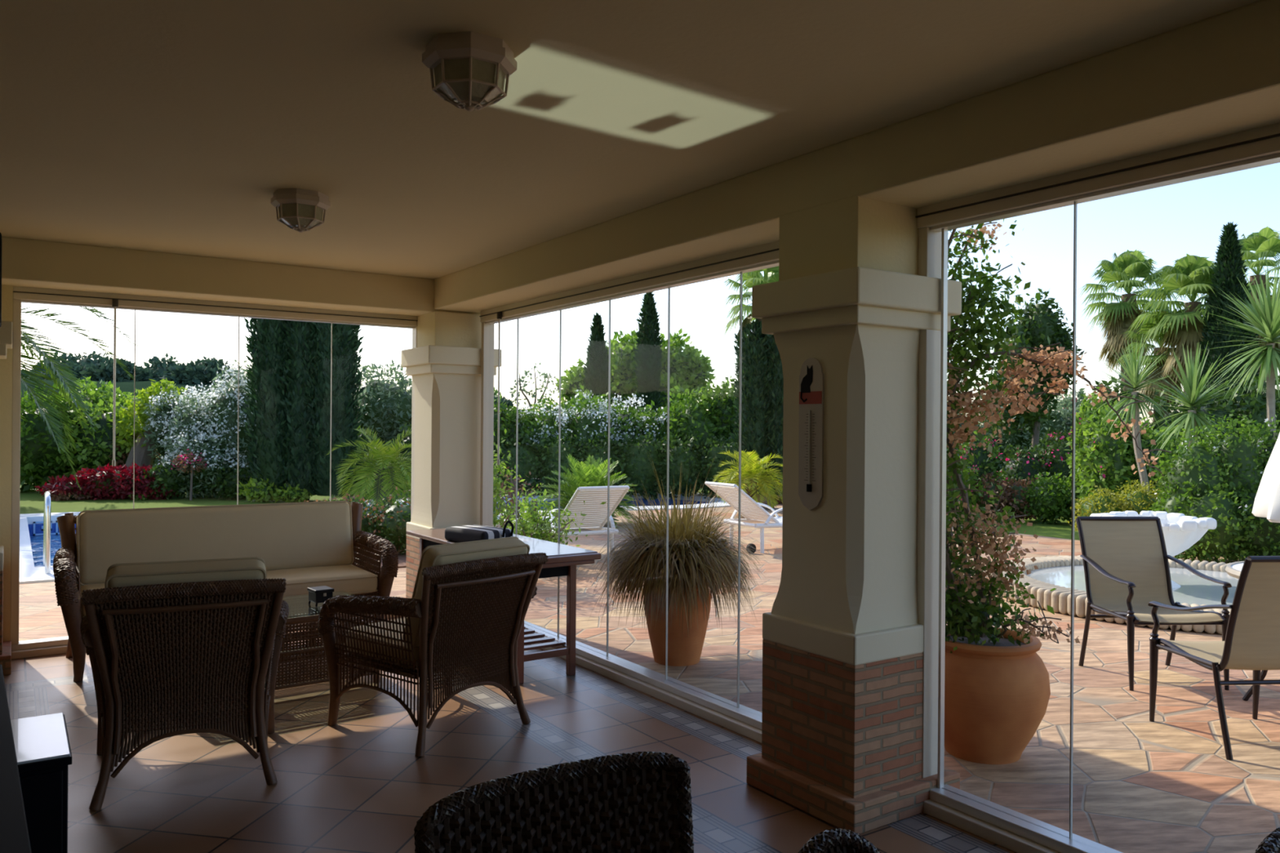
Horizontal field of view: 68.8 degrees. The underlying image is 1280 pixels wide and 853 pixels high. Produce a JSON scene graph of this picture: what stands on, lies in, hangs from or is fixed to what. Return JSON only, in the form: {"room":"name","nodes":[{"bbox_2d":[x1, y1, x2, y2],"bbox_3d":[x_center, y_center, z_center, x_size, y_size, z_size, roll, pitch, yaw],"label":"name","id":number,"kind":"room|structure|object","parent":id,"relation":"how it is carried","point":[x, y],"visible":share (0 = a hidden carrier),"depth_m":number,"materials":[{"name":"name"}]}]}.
{"room":"sunroom","nodes":[
{"label":"sunroom","id":0,"kind":"room"},
{"bbox_2d":[0,284,13,641],"bbox_3d":[-4.980,0.283,5.306,2.350,2.360,0.120,0,0,-34],"label":"wall","id":1,"kind":"structure","parent":0,"point":[6,365],"depth_m":5.89,"materials":[{"name":"beige paint"}]},
{"bbox_2d":[10,285,417,659],"bbox_3d":[-2.881,0.296,6.708,2.700,2.365,0.152,0,0,-34],"label":"window","id":2,"kind":"structure","parent":1,"relation":"in","point":[53,646],"depth_m":6.22,"materials":[{"name":"paint"}]},
{"bbox_2d":[4,616,1016,852],"bbox_3d":[-1.007,1.542,2.066,5.350,0.100,9.740,0,0,-34],"label":"floor","id":3,"kind":"structure","parent":0,"point":[357,784],"depth_m":4.08,"materials":[{"name":"tile"}]},
{"bbox_2d":[0,320,13,675],"bbox_3d":[-4.142,0.286,5.628,0.610,2.365,0.610,0,0,-34],"label":"pillar","id":4,"kind":"structure","parent":3,"relation":"on","point":[6,327],"depth_m":5.55,"materials":[{"name":"paint"}]},
{"bbox_2d":[0,664,31,852],"bbox_3d":[-1.704,1.137,2.055,0.555,0.700,2.140,0,0,-36],"label":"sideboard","id":5,"kind":"object","parent":3,"relation":"on","point":[14,833],"visible":1,"depth_m":2.01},
{"bbox_2d":[10,712,71,852],"bbox_3d":[-2.155,1.260,3.039,0.505,0.448,0.526,0,0,-34],"label":"base cabinet","id":6,"kind":"object","parent":3,"relation":"on","point":[42,743],"visible":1,"depth_m":2.94,"materials":[{"name":"black paint"}]},
{"bbox_2d":[80,556,288,810],"bbox_3d":[-1.947,1.016,4.035,0.857,0.952,0.883,0,0,-25],"label":"wicker armchair","id":7,"kind":"object","parent":3,"relation":"on","point":[176,637],"visible":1,"depth_m":3.73,"materials":[{"name":"brown wicker"}]},
{"bbox_2d":[105,559,266,676],"bbox_3d":[-1.845,0.791,3.822,0.580,0.500,0.138,0,20,-25],"label":"cushion","id":8,"kind":"object","parent":7,"relation":"on","point":[122,575],"depth_m":3.72,"materials":[{"name":"fabric"}]},
{"bbox_2d":[137,671,266,701],"bbox_3d":[-1.983,1.067,4.111,0.600,0.148,0.600,0,0,-25],"label":"seat cushion","id":9,"kind":"object","parent":7,"relation":"on","point":[158,671],"depth_m":3.93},
{"bbox_2d":[53,500,398,681],"bbox_3d":[-2.693,1.011,6.180,2.023,0.949,0.796,0,0,-34],"label":"wicker sofa","id":10,"kind":"object","parent":3,"relation":"on","point":[306,544],"visible":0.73,"depth_m":6.26,"materials":[{"name":"fabric"}]},
{"bbox_2d":[80,582,104,616],"bbox_3d":[-3.038,1.062,5.909,0.868,0.157,0.630,0,0,-34],"label":"seat cushion","id":11,"kind":"object","parent":10,"relation":"on","point":[83,586],"depth_m":5.75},
{"bbox_2d":[266,564,377,596],"bbox_3d":[-2.313,1.068,6.396,0.868,0.157,0.630,0,0,-34],"label":"seat cushion","id":12,"kind":"object","parent":10,"relation":"on","point":[355,580],"depth_m":6.30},
{"bbox_2d":[275,591,380,690],"bbox_3d":[-2.122,1.260,5.339,1.102,0.448,0.620,0,0,-37],"label":"wicker coffee table","id":13,"kind":"object","parent":3,"relation":"on","point":[300,611],"visible":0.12,"depth_m":5.21,"materials":[{"name":"brown wicker"}]},
{"bbox_2d":[306,586,333,606],"bbox_3d":[-1.861,0.990,5.451,0.112,0.097,0.134,0,0,-40],"label":"trinket box","id":14,"kind":"object","parent":13,"relation":"on","point":[319,594],"visible":0.87,"depth_m":5.41,"materials":[{"name":"black paint"}]},
{"bbox_2d":[317,536,548,756],"bbox_3d":[-1.008,1.024,4.673,0.883,0.952,0.857,0,0,42],"label":"wicker armchair","id":15,"kind":"object","parent":3,"relation":"on","point":[467,608],"visible":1,"depth_m":4.43,"materials":[{"name":"brown wicker"}]},
{"bbox_2d":[346,617,479,670],"bbox_3d":[-1.071,1.074,4.729,0.600,0.148,0.600,0,0,42],"label":"seat cushion","id":16,"kind":"object","parent":15,"relation":"on","point":[404,659],"depth_m":4.41,"materials":[{"name":"fabric"}]},
{"bbox_2d":[404,538,527,647],"bbox_3d":[-0.830,0.799,4.516,0.138,0.500,0.580,26,17,39],"label":"cushion","id":17,"kind":"object","parent":15,"relation":"on","point":[437,555],"depth_m":4.34,"materials":[{"name":"fabric"}]},
{"bbox_2d":[401,311,502,598],"bbox_3d":[-1.502,0.306,7.400,0.610,2.365,0.610,0,0,-34],"label":"pillar","id":18,"kind":"structure","parent":3,"relation":"on","point":[444,367],"depth_m":7.20,"materials":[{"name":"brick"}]},
{"bbox_2d":[406,528,600,684],"bbox_3d":[-0.955,1.122,6.155,0.570,0.742,1.700,0,0,-35],"label":"teak table","id":19,"kind":"object","parent":3,"relation":"on","point":[563,559],"visible":0.38,"depth_m":5.62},
{"bbox_2d":[444,520,514,542],"bbox_3d":[-1.033,0.675,6.059,0.454,0.158,0.260,0,0,42],"label":"striped bag","id":20,"kind":"object","parent":19,"relation":"on","point":[459,534],"visible":0.81,"depth_m":5.97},
{"bbox_2d":[524,626,565,650],"bbox_3d":[-0.987,1.318,6.146,0.360,0.016,1.355,0,0,-35],"label":"slatted shelf","id":21,"kind":"object","parent":19,"relation":"attached to","point":[550,642],"depth_m":5.73,"materials":[{"name":"brown wood"}]},
{"bbox_2d":[413,751,693,852],"bbox_3d":[-0.009,1.036,1.353,0.506,0.928,0.558,0,0,-32],"label":"wicker chair","id":22,"kind":"object","parent":3,"relation":"on","point":[638,802],"visible":1,"depth_m":1.58,"materials":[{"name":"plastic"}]},
{"bbox_2d":[798,828,880,852],"bbox_3d":[0.474,1.115,1.470,0.424,0.778,0.532,0,0,-34],"label":"wicker chair","id":23,"kind":"object","parent":3,"relation":"on","point":[834,840],"visible":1,"depth_m":1.68,"materials":[{"name":"wicker"}]},
{"bbox_2d":[746,195,961,834],"bbox_3d":[0.878,0.314,3.855,0.610,2.385,0.610,0,0,-34],"label":"pillar","id":24,"kind":"structure","parent":3,"relation":"on","point":[842,634],"depth_m":3.64,"materials":[{"name":"paint"}]},
{"bbox_2d":[798,357,824,510],"bbox_3d":[0.677,0.030,3.731,0.023,0.610,0.132,0,0,-34],"label":"thermometer","id":25,"kind":"object","parent":24,"relation":"attached to","point":[811,377],"visible":1,"depth_m":3.73,"materials":[{"name":"white ceramic"}]},
{"bbox_2d":[1254,826,1279,852],"bbox_3d":[1.327,1.107,1.473,0.500,0.806,0.537,0,0,-34],"label":"wicker chair","id":26,"kind":"object","parent":3,"relation":"on","point":[1271,843],"visible":1,"depth_m":1.58,"materials":[{"name":"wicker"}]},
{"bbox_2d":[0,0,1260,279],"bbox_3d":[-1.024,-1.173,2.408,6.170,0.110,10.750,0,0,-34],"label":"ceiling","id":27,"kind":"structure","parent":0,"point":[174,126],"depth_m":3.21,"materials":[{"name":"paint"}]},
{"bbox_2d":[271,188,330,232],"bbox_3d":[-1.642,-1.031,4.529,0.255,0.182,0.255,0,0,11],"label":"ceiling lamp","id":28,"kind":"object","parent":27,"relation":"attached to","point":[300,210],"visible":1,"depth_m":4.45,"materials":[{"name":"glass"}]},
{"bbox_2d":[422,31,516,111],"bbox_3d":[-0.502,-1.023,2.759,0.255,0.182,0.255,0,0,11],"label":"lantern","id":29,"kind":"object","parent":27,"relation":"attached to","point":[470,69],"visible":1,"depth_m":2.68,"materials":[{"name":"glass"}]},
{"bbox_2d":[1,0,1279,315],"bbox_3d":[-1.009,-0.994,2.052,5.600,0.252,9.940,0,0,-34],"label":"ceiling beam","id":30,"kind":"structure","parent":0,"point":[1218,75],"depth_m":3.56,"materials":[{"name":"beige paint"}]},
{"bbox_2d":[479,240,779,743],"bbox_3d":[-0.144,0.306,5.653,0.153,2.385,3.825,0,0,-34],"label":"window","id":31,"kind":"structure","parent":30,"relation":"in","point":[744,721],"depth_m":5.43,"materials":[{"name":"paint"}]},
{"bbox_2d":[915,122,1279,852],"bbox_3d":[1.963,0.322,2.518,0.150,2.385,2.990,0,0,-34],"label":"window","id":32,"kind":"structure","parent":30,"relation":"in","point":[1016,832],"depth_m":3.51,"materials":[{"name":"paint"}]},
{"label":"outside","id":33,"kind":"structure","parent":0,"visible":0},
{"bbox_2d":[19,454,1244,557],"bbox_3d":[-22.428,1.597,69.264,280.000,0.470,300.000,0,0,-34],"label":"lawn","id":34,"kind":"structure","parent":33,"point":[31,502],"depth_m":17.36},
{"bbox_2d":[20,382,80,492],"bbox_3d":[-13.268,0.292,20.596,2.839,2.567,2.521,0,0,-34],"label":"shrub","id":35,"kind":"object","parent":34,"relation":"on","point":[39,451],"visible":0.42,"depth_m":20.00,"materials":[{"name":"green plant"}]},
{"bbox_2d":[20,305,140,489],"bbox_3d":[-12.210,-1.285,16.004,5.970,5.447,6.136,0,0,23],"label":"date palm","id":36,"kind":"object","parent":34,"relation":"on","point":[28,340],"visible":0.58,"depth_m":16.64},
{"bbox_2d":[47,376,143,476],"bbox_3d":[-12.263,0.212,21.201,2.780,2.764,3.402,0,0,-34],"label":"shrub","id":37,"kind":"object","parent":34,"relation":"on","point":[94,448],"visible":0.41,"depth_m":20.21,"materials":[{"name":"green plant"}]},
{"bbox_2d":[35,462,178,500],"bbox_3d":[-10.587,1.144,18.866,2.718,0.874,1.538,0,0,-8],"label":"bush","id":38,"kind":"object","parent":34,"relation":"on","point":[102,482],"visible":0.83,"depth_m":18.43,"materials":[{"name":"red plant"}]},
{"bbox_2d":[112,377,191,470],"bbox_3d":[-10.389,0.219,20.232,1.753,2.571,1.444,0,0,-34],"label":"shrub","id":39,"kind":"object","parent":34,"relation":"on","point":[125,420],"visible":0.34,"depth_m":19.94,"materials":[{"name":"green plant"}]},
{"bbox_2d":[169,448,208,500],"bbox_3d":[-8.889,0.953,18.477,0.689,1.023,0.776,0,0,-34],"label":"rose bush","id":40,"kind":"object","parent":34,"relation":"on","point":[187,455],"visible":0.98,"depth_m":18.43,"materials":[{"name":"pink plant"}]},
{"bbox_2d":[140,460,252,500],"bbox_3d":[-8.861,1.001,18.940,2.217,1.149,1.839,0,0,-34],"label":"shrub","id":41,"kind":"object","parent":34,"relation":"on","point":[228,482],"visible":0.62,"depth_m":18.66,"materials":[{"name":"green plant"}]},
{"bbox_2d":[140,358,256,497],"bbox_3d":[-8.951,0.102,19.640,2.477,2.946,2.692,0,0,-34],"label":"bush","id":42,"kind":"object","parent":34,"relation":"on","point":[211,429],"visible":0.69,"depth_m":19.21,"materials":[{"name":"grey plant"}]},
{"bbox_2d":[235,474,313,502],"bbox_3d":[-7.129,1.227,18.338,1.449,0.652,0.857,0,0,3],"label":"bush","id":43,"kind":"object","parent":34,"relation":"on","point":[260,492],"visible":0.95,"depth_m":18.13,"materials":[{"name":"green plant"}]},
{"bbox_2d":[242,317,365,501],"bbox_3d":[-6.665,-2.217,18.604,2.415,7.395,1.363,0,0,1],"label":"cypress","id":44,"kind":"object","parent":34,"relation":"on","point":[289,373],"visible":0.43,"depth_m":18.23,"materials":[{"name":"green plant"}]},
{"bbox_2d":[327,426,411,511],"bbox_3d":[-4.539,0.816,16.604,1.958,1.669,1.879,0,0,-34],"label":"palm","id":45,"kind":"object","parent":34,"relation":"on","point":[383,478],"visible":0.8,"depth_m":16.34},
{"bbox_2d":[345,422,411,495],"bbox_3d":[-5.808,0.760,20.462,2.534,1.731,1.680,0,0,15],"label":"shrub","id":46,"kind":"object","parent":34,"relation":"on","point":[407,439],"visible":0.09,"depth_m":20.27,"materials":[{"name":"green plant"}]},
{"bbox_2d":[353,359,412,487],"bbox_3d":[-6.265,-0.008,22.468,2.783,3.275,2.720,0,0,-40],"label":"flowering bush","id":47,"kind":"object","parent":34,"relation":"on","point":[387,407],"visible":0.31,"depth_m":21.86,"materials":[{"name":"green plant"}]},
{"bbox_2d":[493,386,536,492],"bbox_3d":[-3.113,0.370,20.637,1.973,2.505,1.573,0,0,-14],"label":"shrub","id":48,"kind":"object","parent":34,"relation":"on","point":[508,415],"visible":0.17,"depth_m":20.30,"materials":[{"name":"green plant"}]},
{"bbox_2d":[509,362,559,413],"bbox_3d":[-2.544,-0.018,22.500,1.220,3.058,0.701,0,0,-5],"label":"sapling","id":49,"kind":"object","parent":34,"relation":"on","point":[545,375],"visible":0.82,"depth_m":22.49,"materials":[{"name":"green plant"}]},
{"bbox_2d":[515,385,673,500],"bbox_3d":[-0.969,0.368,20.886,4.011,2.596,1.970,0,0,-6],"label":"bush","id":50,"kind":"object","parent":34,"relation":"on","point":[585,420],"visible":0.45,"depth_m":20.48,"materials":[{"name":"green plant"}]},
{"bbox_2d":[582,311,612,410],"bbox_3d":[-1.206,-0.836,25.998,0.941,4.713,0.972,0,0,-34],"label":"cypress","id":51,"kind":"object","parent":34,"relation":"on","point":[596,370],"visible":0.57,"depth_m":25.82,"materials":[{"name":"green plant"}]},
{"bbox_2d":[554,327,716,416],"bbox_3d":[-0.004,-0.762,28.873,4.675,4.618,3.627,0,0,21],"label":"broad tree","id":52,"kind":"object","parent":34,"relation":"on","point":[689,370],"visible":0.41,"depth_m":28.29,"materials":[{"name":"green plant"}]},
{"bbox_2d":[633,291,663,417],"bbox_3d":[0.249,-1.189,26.520,0.895,5.441,0.900,0,0,-13],"label":"cypress","id":53,"kind":"object","parent":34,"relation":"on","point":[647,357],"visible":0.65,"depth_m":26.31,"materials":[{"name":"green plant"}]},
{"bbox_2d":[651,375,738,497],"bbox_3d":[1.403,0.254,20.864,2.712,2.895,1.784,0,0,-16],"label":"shrub","id":54,"kind":"object","parent":34,"relation":"on","point":[699,421],"visible":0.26,"depth_m":20.51,"materials":[{"name":"green plant"}]},
{"bbox_2d":[730,318,783,510],"bbox_3d":[2.330,-0.229,17.218,1.356,3.554,0.976,0,0,3],"label":"cypress tree","id":55,"kind":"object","parent":34,"relation":"on","point":[762,386],"depth_m":16.94,"materials":[{"name":"green plant"}]},
{"bbox_2d":[946,426,1003,519],"bbox_3d":[5.358,0.818,15.634,1.803,1.694,1.189,0,0,-34],"label":"flowering shrub","id":56,"kind":"object","parent":34,"relation":"on","point":[980,455],"visible":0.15,"depth_m":15.68,"materials":[{"name":"green plant"}]},
{"bbox_2d":[971,471,1037,521],"bbox_3d":[6.063,1.185,15.621,1.510,0.871,0.974,0,0,6],"label":"shrub","id":57,"kind":"object","parent":34,"relation":"on","point":[1011,493],"visible":0.51,"depth_m":15.38,"materials":[{"name":"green plant"}]},
{"bbox_2d":[946,395,1084,483],"bbox_3d":[9.322,0.378,24.059,5.393,2.794,2.252,0,0,4],"label":"olive","id":58,"kind":"object","parent":34,"relation":"on","point":[1063,422],"visible":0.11,"depth_m":23.50,"materials":[{"name":"green plant"}]},
{"bbox_2d":[976,288,1084,455],"bbox_3d":[8.126,-0.639,19.645,2.192,4.484,1.514,0,0,10],"label":"round tree","id":59,"kind":"object","parent":34,"relation":"on","point":[1050,326],"visible":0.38,"depth_m":19.26,"materials":[{"name":"green plant"}]},
{"bbox_2d":[992,426,1077,487],"bbox_3d":[7.723,0.824,17.668,2.279,1.651,1.414,0,0,-11],"label":"flowering shrub","id":60,"kind":"object","parent":34,"relation":"on","point":[1051,459],"visible":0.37,"depth_m":17.34,"materials":[{"name":"green plant"}]},
{"bbox_2d":[1020,471,1083,524],"bbox_3d":[6.873,1.181,15.210,1.388,0.914,0.928,0,0,-9],"label":"shrub","id":61,"kind":"object","parent":34,"relation":"on","point":[1052,501],"visible":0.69,"depth_m":15.04,"materials":[{"name":"green plant"}]},
{"bbox_2d":[1053,388,1142,420],"bbox_3d":[14.533,0.296,29.995,3.099,3.076,1.957,0,0,-4],"label":"tree mass","id":62,"kind":"object","parent":34,"relation":"on","point":[1068,402],"visible":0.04,"depth_m":29.79,"materials":[{"name":"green plant"}]},
{"bbox_2d":[1064,386,1187,513],"bbox_3d":[7.665,0.512,14.584,1.935,2.353,1.574,0,0,23],"label":"shrub","id":63,"kind":"object","parent":34,"relation":"on","point":[1106,461],"visible":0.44,"depth_m":14.31,"materials":[{"name":"green plant"}]},
{"bbox_2d":[1076,249,1182,422],"bbox_3d":[12.020,-1.389,22.991,2.488,6.019,2.326,0,0,-34],"label":"fan palm","id":64,"kind":"object","parent":34,"relation":"on","point":[1118,317],"visible":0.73,"depth_m":22.76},
{"bbox_2d":[1092,334,1180,494],"bbox_3d":[6.800,0.144,12.894,1.065,2.876,1.275,0,0,-34],"label":"yucca","id":65,"kind":"object","parent":34,"relation":"on","point":[1132,372],"visible":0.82,"depth_m":12.85,"materials":[{"name":"green plant"}]},
{"bbox_2d":[1113,307,1182,422],"bbox_3d":[11.955,-0.548,21.497,1.932,4.335,1.969,0,0,-34],"label":"fan palm","id":66,"kind":"object","parent":34,"relation":"on","point":[1162,357],"visible":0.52,"depth_m":21.25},
{"bbox_2d":[1125,253,1228,408],"bbox_3d":[12.035,-1.051,20.510,2.507,5.342,2.546,0,0,-34],"label":"fan palm","id":67,"kind":"object","parent":34,"relation":"on","point":[1190,275],"visible":0.6,"depth_m":20.25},
{"bbox_2d":[1091,374,1279,450],"bbox_3d":[10.095,0.396,16.544,4.017,2.690,1.467,0,0,4],"label":"shrub","id":68,"kind":"object","parent":34,"relation":"on","point":[1256,406],"visible":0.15,"depth_m":16.34,"materials":[{"name":"green plant"}]},
{"bbox_2d":[1143,342,1246,457],"bbox_3d":[7.094,0.249,12.030,1.422,2.668,1.381,0,0,-34],"label":"yucca","id":69,"kind":"object","parent":34,"relation":"on","point":[1193,419],"visible":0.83,"depth_m":11.94,"materials":[{"name":"green plant"}]},
{"bbox_2d":[1194,221,1262,408],"bbox_3d":[12.267,-1.327,19.500,1.351,5.897,1.381,0,0,1],"label":"cypress","id":70,"kind":"object","parent":34,"relation":"on","point":[1229,264],"visible":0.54,"depth_m":19.30,"materials":[{"name":"green plant"}]},
{"bbox_2d":[1199,264,1279,432],"bbox_3d":[7.966,-0.245,11.805,1.748,3.670,1.675,0,0,-34],"label":"yucca","id":71,"kind":"object","parent":34,"relation":"on","point":[1266,317],"visible":0.91,"depth_m":11.75,"materials":[{"name":"green plant"}]},
{"bbox_2d":[1203,226,1279,392],"bbox_3d":[16.474,-1.818,24.970,2.690,6.943,2.635,0,0,-34],"label":"fan palm","id":72,"kind":"object","parent":34,"relation":"on","point":[1265,242],"visible":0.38,"depth_m":24.72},
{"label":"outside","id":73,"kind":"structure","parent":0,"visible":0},
{"bbox_2d":[18,502,1279,852],"bbox_3d":[-1.201,1.554,5.404,22.050,0.115,26.300,0,0,-34],"label":"terrace","id":74,"kind":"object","parent":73,"point":[1168,784],"visible":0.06,"depth_m":4.90,"materials":[{"name":"ceramic"}]},
{"bbox_2d":[303,486,411,555],"bbox_3d":[-2.856,1.136,10.910,2.204,0.888,1.083,0,0,-13],"label":"clipped shrub","id":75,"kind":"object","parent":74,"relation":"on","point":[390,524],"visible":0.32,"depth_m":10.64,"materials":[{"name":"green plant"}]},
{"bbox_2d":[19,491,730,583],"bbox_3d":[-2.807,2.181,15.368,13.400,1.435,7.828,0,0,-34],"label":"swimming pool","id":76,"kind":"object","parent":74,"relation":"in","point":[32,570],"visible":0.13,"depth_m":14.49,"materials":[{"name":"blue liquid"}]},
{"bbox_2d":[43,491,51,573],"bbox_3d":[-6.192,1.452,9.296,0.548,1.605,0.683,0,0,-34],"label":"pool ladder","id":77,"kind":"object","parent":76,"relation":"attached to","point":[47,508],"visible":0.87,"depth_m":9.17,"materials":[{"name":"metal"}]},
{"bbox_2d":[493,420,540,533],"bbox_3d":[-1.571,0.617,9.176,1.051,1.766,1.478,0,0,-15],"label":"feathery shrub","id":78,"kind":"object","parent":74,"relation":"on","point":[496,486],"visible":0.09,"depth_m":9.20,"materials":[{"name":"green plant"}]},
{"bbox_2d":[493,463,554,528],"bbox_3d":[-1.886,1.054,12.968,1.008,1.070,1.037,0,0,34],"label":"feathery shrub","id":79,"kind":"object","parent":74,"relation":"on","point":[511,496],"visible":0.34,"depth_m":12.99,"materials":[{"name":"green plant"}]},
{"bbox_2d":[493,430,591,497],"bbox_3d":[-2.070,0.841,19.883,2.390,1.513,1.569,0,0,-5],"label":"clipped hedge","id":80,"kind":"object","parent":74,"relation":"on","point":[528,461],"visible":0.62,"depth_m":19.57,"materials":[{"name":"green plant"}]},
{"bbox_2d":[494,479,606,546],"bbox_3d":[-0.979,1.111,9.871,1.259,1.082,1.287,0,0,0],"label":"feathery shrub","id":81,"kind":"object","parent":74,"relation":"on","point":[536,523],"visible":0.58,"depth_m":9.83,"materials":[{"name":"green plant"}]},
{"bbox_2d":[503,485,629,561],"bbox_3d":[-0.908,1.068,10.958,0.754,0.861,2.130,0,0,-30],"label":"sun lounger","id":82,"kind":"object","parent":74,"relation":"on","point":[593,496],"visible":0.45,"depth_m":10.30,"materials":[{"name":"white plastic"}]},
{"bbox_2d":[533,453,637,528],"bbox_3d":[-0.823,0.980,14.198,1.674,1.119,1.628,0,0,8],"label":"cycad","id":83,"kind":"object","parent":74,"relation":"on","point":[579,477],"visible":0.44,"depth_m":13.97,"materials":[{"name":"green plant"}]},
{"bbox_2d":[573,431,672,500],"bbox_3d":[-0.360,0.873,19.877,2.369,1.532,1.561,0,0,-2],"label":"clipped hedge","id":84,"kind":"object","parent":74,"relation":"on","point":[634,462],"visible":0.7,"depth_m":19.56,"materials":[{"name":"green plant"}]},
{"bbox_2d":[644,577,711,666],"bbox_3d":[0.239,1.250,6.020,0.436,0.513,0.436,0,0,-34],"label":"terracotta pot","id":85,"kind":"object","parent":74,"relation":"on","point":[687,651],"visible":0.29,"depth_m":5.86,"materials":[{"name":"ceramic"}]},
{"bbox_2d":[581,452,769,640],"bbox_3d":[0.226,0.752,6.110,1.293,1.185,1.292,0,0,-42],"label":"potted grass","id":86,"kind":"object","parent":85,"relation":"in","point":[695,553],"depth_m":5.81,"materials":[{"name":"plant"}]},
{"bbox_2d":[650,433,737,499],"bbox_3d":[1.328,0.886,19.928,2.500,1.518,1.488,0,0,1],"label":"clipped hedge","id":87,"kind":"object","parent":74,"relation":"on","point":[692,464],"visible":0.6,"depth_m":19.55,"materials":[{"name":"green plant"}]},
{"bbox_2d":[704,481,782,553],"bbox_3d":[1.867,1.102,11.808,2.149,0.836,0.754,0,0,-31],"label":"sun lounger","id":88,"kind":"object","parent":74,"relation":"on","point":[753,512],"visible":0.47,"depth_m":11.36,"materials":[{"name":"white plastic"}]},
{"bbox_2d":[712,449,782,508],"bbox_3d":[1.888,0.962,15.831,1.364,1.165,1.380,0,0,-34],"label":"palm","id":89,"kind":"object","parent":74,"relation":"on","point":[750,482],"visible":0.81,"depth_m":15.60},
{"bbox_2d":[719,266,778,508],"bbox_3d":[2.343,-0.847,17.496,1.938,4.790,1.773,0,0,-34],"label":"fan palm","id":90,"kind":"object","parent":74,"relation":"on","point":[752,278],"visible":0.23,"depth_m":17.29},
{"bbox_2d":[944,627,1050,764],"bbox_3d":[1.597,1.246,4.360,0.580,0.542,0.580,0,0,-34],"label":"terracotta pot","id":91,"kind":"object","parent":74,"relation":"on","point":[997,697],"visible":0.66,"depth_m":4.14,"materials":[{"name":"ceramic"}]},
{"bbox_2d":[945,218,1171,653],"bbox_3d":[1.779,-0.013,4.233,1.305,2.197,0.828,0,0,13],"label":"potted shrub","id":92,"kind":"object","parent":91,"relation":"in","point":[968,606],"visible":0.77,"depth_m":4.23,"materials":[{"name":"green plant"}]},
{"bbox_2d":[1066,480,1161,531],"bbox_3d":[6.534,1.164,12.400,1.643,0.932,0.898,0,0,3],"label":"bush","id":93,"kind":"object","parent":74,"relation":"on","point":[1137,500],"visible":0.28,"depth_m":12.27,"materials":[{"name":"green plant"}]},
{"bbox_2d":[991,555,1238,635],"bbox_3d":[4.802,1.451,8.350,3.139,0.180,3.139,0,0,43],"label":"fountain basin","id":94,"kind":"object","parent":74,"relation":"on","point":[1054,571],"visible":0.41,"depth_m":8.18,"materials":[{"name":"stone"}]},
{"bbox_2d":[1089,511,1217,588],"bbox_3d":[4.608,1.155,8.451,1.009,0.730,1.002,0,0,-34],"label":"shell bowl","id":95,"kind":"object","parent":94,"relation":"in","point":[1181,531],"visible":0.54,"depth_m":8.11,"materials":[{"name":"white stone"}]},
{"bbox_2d":[1075,516,1231,691],"bbox_3d":[3.113,1.058,5.742,0.625,0.948,0.676,0,0,-3],"label":"patio chair","id":96,"kind":"object","parent":74,"relation":"on","point":[1125,559],"visible":0.95,"depth_m":5.94,"materials":[{"name":"beige fabric"}]},
{"bbox_2d":[1147,409,1279,564],"bbox_3d":[7.179,0.681,10.686,2.525,1.935,1.553,0,0,-7],"label":"shrub","id":97,"kind":"object","parent":74,"relation":"on","point":[1221,483],"visible":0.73,"depth_m":10.62,"materials":[{"name":"green plant"}]},
{"bbox_2d":[1147,555,1279,759],"bbox_3d":[2.964,1.057,4.544,0.625,0.948,0.676,0,0,-5],"label":"patio chair","id":98,"kind":"object","parent":74,"relation":"on","point":[1251,642],"visible":1,"depth_m":4.33,"materials":[{"name":"beige fabric"}]},
{"bbox_2d":[1225,560,1267,701],"bbox_3d":[3.736,1.165,5.043,0.990,0.749,0.990,0,0,-34],"label":"patio table","id":99,"kind":"object","parent":74,"relation":"on","point":[1233,569],"visible":0.28,"depth_m":5.21,"materials":[{"name":"white stone"}]},
{"bbox_2d":[1251,432,1279,523],"bbox_3d":[4.582,0.129,5.911,1.128,2.820,1.141,0,0,23],"label":"closed parasol","id":100,"kind":"object","parent":74,"relation":"on","point":[1267,500],"visible":1,"depth_m":6.22,"materials":[{"name":"white fabric"}]},
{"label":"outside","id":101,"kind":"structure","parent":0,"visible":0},
{"bbox_2d":[20,379,552,417],"bbox_3d":[-49.215,-2.293,127.143,300.000,7.637,126.000,0,0,-34],"label":"hill","id":102,"kind":"structure","parent":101,"point":[125,386],"depth_m":102.76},
{"bbox_2d":[29,351,89,379],"bbox_3d":[-76.630,-6.112,125.094,9.322,8.553,8.375,0,0,-34],"label":"pine tree","id":103,"kind":"object","parent":102,"relation":"on","point":[81,366],"visible":0.14,"depth_m":123.79,"materials":[{"name":"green plant"}]},
{"bbox_2d":[60,350,118,367],"bbox_3d":[-80.858,-5.624,138.117,11.758,11.390,10.329,0,0,-34],"label":"pine tree","id":104,"kind":"object","parent":102,"relation":"on","point":[97,358],"visible":0.12,"depth_m":137.05,"materials":[{"name":"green plant"}]},
{"bbox_2d":[78,356,156,381],"bbox_3d":[-62.428,-6.110,112.167,8.505,4.777,7.706,0,0,-34],"label":"pine tree","id":105,"kind":"object","parent":102,"relation":"on","point":[104,371],"visible":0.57,"depth_m":110.31,"materials":[{"name":"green plant"}]},
{"bbox_2d":[143,352,181,377],"bbox_3d":[-70.062,-5.773,138.233,8.027,10.231,7.351,0,0,-34],"label":"pine tree","id":106,"kind":"object","parent":102,"relation":"on","point":[158,365],"visible":0.06,"depth_m":136.99,"materials":[{"name":"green plant"}]},
{"bbox_2d":[160,360,220,384],"bbox_3d":[-53.626,-5.795,111.990,7.271,4.446,6.340,0,0,-34],"label":"pine tree","id":107,"kind":"object","parent":102,"relation":"on","point":[191,372],"visible":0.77,"depth_m":110.37,"materials":[{"name":"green plant"}]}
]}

